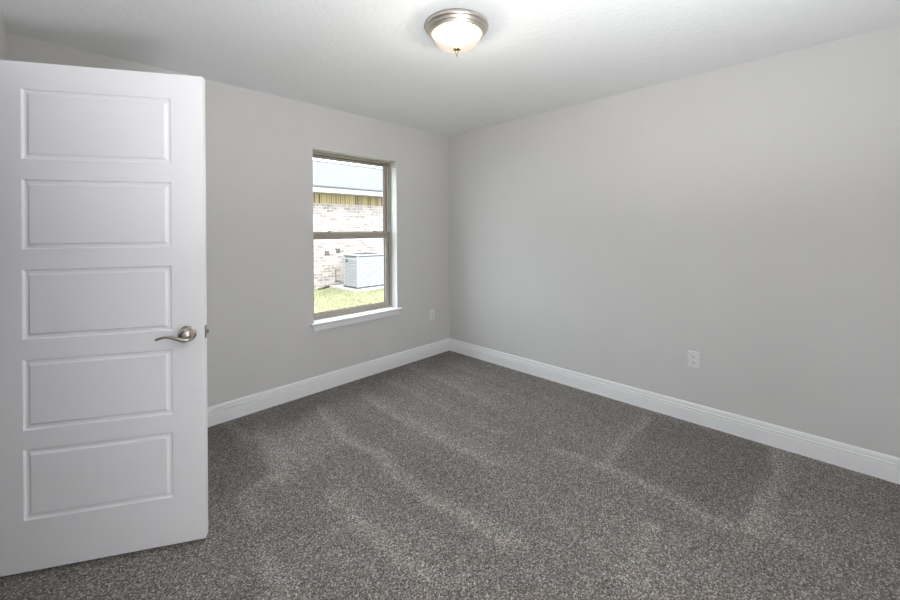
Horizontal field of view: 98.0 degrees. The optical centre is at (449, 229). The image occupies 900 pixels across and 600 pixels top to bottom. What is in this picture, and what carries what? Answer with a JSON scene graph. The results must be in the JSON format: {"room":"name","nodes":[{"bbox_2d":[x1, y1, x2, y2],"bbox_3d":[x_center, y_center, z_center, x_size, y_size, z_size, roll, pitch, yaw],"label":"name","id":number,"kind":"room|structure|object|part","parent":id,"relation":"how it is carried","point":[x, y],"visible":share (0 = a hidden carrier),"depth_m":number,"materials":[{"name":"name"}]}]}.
{"room":"empty bedroom","nodes":[
{"label":"empty bedroom","id":0,"kind":"room"},
{"bbox_2d":[0,5,6,59],"bbox_3d":[-1.110,0.205,0.775,3.620,2.540,0.115,0,0,45],"label":"wall","id":1,"kind":"structure","parent":0,"point":[3,32],"depth_m":1.91,"materials":[{"name":"grey paint"}]},
{"bbox_2d":[0,60,208,576],"bbox_3d":[-1.455,0.344,1.643,0.782,2.032,0.145,0,0,-14],"label":"door","id":2,"kind":"structure","parent":1,"relation":"in","point":[104,419],"depth_m":1.62,"materials":[{"name":"white paint"}]},
{"bbox_3d":[-1.173,0.452,1.666,0.136,0.059,0.049,0,0,-15],"label":"handle lever","id":3,"kind":"part","parent":2,"relation":"part of","materials":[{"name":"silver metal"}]},
{"bbox_2d":[7,32,448,406],"bbox_3d":[-1.247,0.206,3.333,0.170,2.540,3.572,0,0,45],"label":"wall","id":4,"kind":"structure","parent":0,"point":[260,146],"depth_m":3.13,"materials":[{"name":"grey paint"}]},
{"bbox_2d":[207,338,448,426],"bbox_3d":[-1.173,1.308,3.268,0.016,0.135,3.332,0,0,45],"label":"baseboard","id":5,"kind":"structure","parent":4,"relation":"attached to","point":[233,409],"depth_m":3.29,"materials":[{"name":"white paint"}]},
{"bbox_2d":[310,151,401,331],"bbox_3d":[-0.891,0.085,3.667,0.205,1.550,0.952,0,0,45],"label":"window","id":6,"kind":"structure","parent":4,"relation":"in","point":[339,317],"depth_m":3.77,"materials":[{"name":"beige plastic"}]},
{"bbox_3d":[-0.953,-0.306,3.723,0.026,0.724,0.836,0,0,45],"label":"sash","id":7,"kind":"part","parent":6,"relation":"part of","materials":[{"name":"clear glass"}]},
{"bbox_3d":[-0.915,0.039,3.688,0.008,0.010,0.764,0,0,45],"label":"lift rail","id":8,"kind":"part","parent":6,"relation":"part of","materials":[{"name":"beige plastic"}]},
{"bbox_3d":[-0.925,0.394,3.700,0.030,0.744,0.832,0,0,45],"label":"sash","id":9,"kind":"part","parent":6,"relation":"part of","materials":[{"name":"beige plastic"}]},
{"bbox_3d":[-0.859,0.794,3.640,0.129,0.018,0.952,0,0,45],"label":"sill","id":10,"kind":"part","parent":6,"relation":"part of","materials":[{"name":"white paint"}]},
{"bbox_3d":[-0.959,0.405,3.734,0.009,0.722,0.836,0,0,45],"label":"screen frame","id":11,"kind":"part","parent":6,"relation":"part of","materials":[{"name":"grey metal"}]},
{"bbox_2d":[430,309,434,319],"bbox_3d":[-0.194,0.921,4.268,0.008,0.115,0.070,0,0,45],"label":"wall outlet","id":12,"kind":"object","parent":4,"relation":"attached to","point":[432,311],"visible":1,"depth_m":4.26,"materials":[{"name":"white plastic"}]},
{"bbox_2d":[0,351,899,599],"bbox_3d":[0.110,1.366,2.002,3.620,0.005,3.332,0,0,45],"label":"floor","id":13,"kind":"structure","parent":0,"point":[448,475],"depth_m":1.91,"materials":[{"name":"grey carpet"}]},
{"bbox_2d":[0,0,899,135],"bbox_3d":[-0.183,-1.147,1.760,3.910,0.150,4.402,0,0,45],"label":"ceiling","id":14,"kind":"structure","parent":0,"point":[376,59],"depth_m":2.23,"materials":[{"name":"white paint"}]},
{"bbox_2d":[425,9,487,56],"bbox_3d":[0.036,-0.990,2.049,0.331,0.166,0.331,0,0,45],"label":"ceiling light","id":15,"kind":"object","parent":14,"relation":"attached to","point":[454,31],"visible":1,"depth_m":1.96,"materials":[{"name":"white glass"}]},
{"bbox_3d":[0.036,-0.991,2.049,0.260,0.084,0.260,0,0,45],"label":"lamp shade","id":16,"kind":"part","parent":15,"relation":"part of","materials":[{"name":"white glass"}]},
{"bbox_2d":[448,25,899,457],"bbox_3d":[1.357,0.187,3.187,3.740,2.540,0.120,0,0,45],"label":"wall","id":17,"kind":"structure","parent":0,"point":[745,217],"depth_m":2.67,"materials":[{"name":"grey paint"}]},
{"bbox_2d":[449,338,899,483],"bbox_3d":[1.274,1.291,3.181,3.620,0.135,0.016,0,0,45],"label":"baseboard","id":18,"kind":"structure","parent":17,"relation":"attached to","point":[886,467],"depth_m":2.66,"materials":[{"name":"white paint"}]},
{"bbox_2d":[688,350,699,368],"bbox_3d":[1.714,0.911,2.749,0.070,0.115,0.008,0,0,45],"label":"wall outlet","id":19,"kind":"object","parent":17,"relation":"attached to","point":[693,357],"visible":1,"depth_m":2.75,"materials":[{"name":"white plastic"}]},
{"label":"outside","id":20,"kind":"structure","parent":0,"visible":0},
{"bbox_2d":[314,287,383,312],"bbox_3d":[-5.146,1.574,13.755,20.000,0.016,34.000,0,0,45],"label":"ground","id":21,"kind":"structure","parent":20,"point":[319,291],"depth_m":8.73,"materials":[{"name":"plant"}]},
{"bbox_2d":[313,160,383,288],"bbox_3d":[-2.901,-0.357,14.348,5.480,3.930,21.020,0,0,45],"label":"house","id":22,"kind":"structure","parent":21,"relation":"on","point":[346,197],"depth_m":11.08,"materials":[{"name":"brick"}]},
{"bbox_2d":[330,284,383,291],"bbox_3d":[-2.360,1.559,10.699,1.320,0.090,1.330,0,0,45],"label":"concrete pad","id":23,"kind":"object","parent":21,"relation":"on","point":[340,286],"visible":0.26,"depth_m":10.17,"materials":[{"name":"white concrete"}]},
{"bbox_2d":[335,253,383,288],"bbox_3d":[-2.439,1.075,10.746,1.153,0.880,0.978,0,0,45],"label":"air conditioner","id":24,"kind":"object","parent":23,"relation":"on","point":[360,270],"visible":0.91,"depth_m":10.29,"materials":[{"name":"grey metal"}]},
{"bbox_3d":[-2.825,1.088,10.480,0.050,0.790,0.050,0,0,45],"label":"corner post","id":25,"kind":"part","parent":24,"relation":"part of","materials":[{"name":"grey metal"}]},
{"bbox_3d":[-2.604,1.106,10.252,0.585,0.728,0.024,0,0,45],"label":"louvre panel","id":26,"kind":"part","parent":24,"relation":"part of","materials":[{"name":"grey metal"}]},
{"bbox_3d":[-2.373,1.084,10.034,0.050,0.790,0.050,0,0,45],"label":"corner post","id":27,"kind":"part","parent":24,"relation":"part of","materials":[{"name":"grey metal"}]},
{"bbox_3d":[-2.045,1.102,10.357,0.024,0.728,0.870,0,0,45],"label":"louvre panel","id":28,"kind":"part","parent":24,"relation":"part of","materials":[{"name":"grey metal"}]}
]}

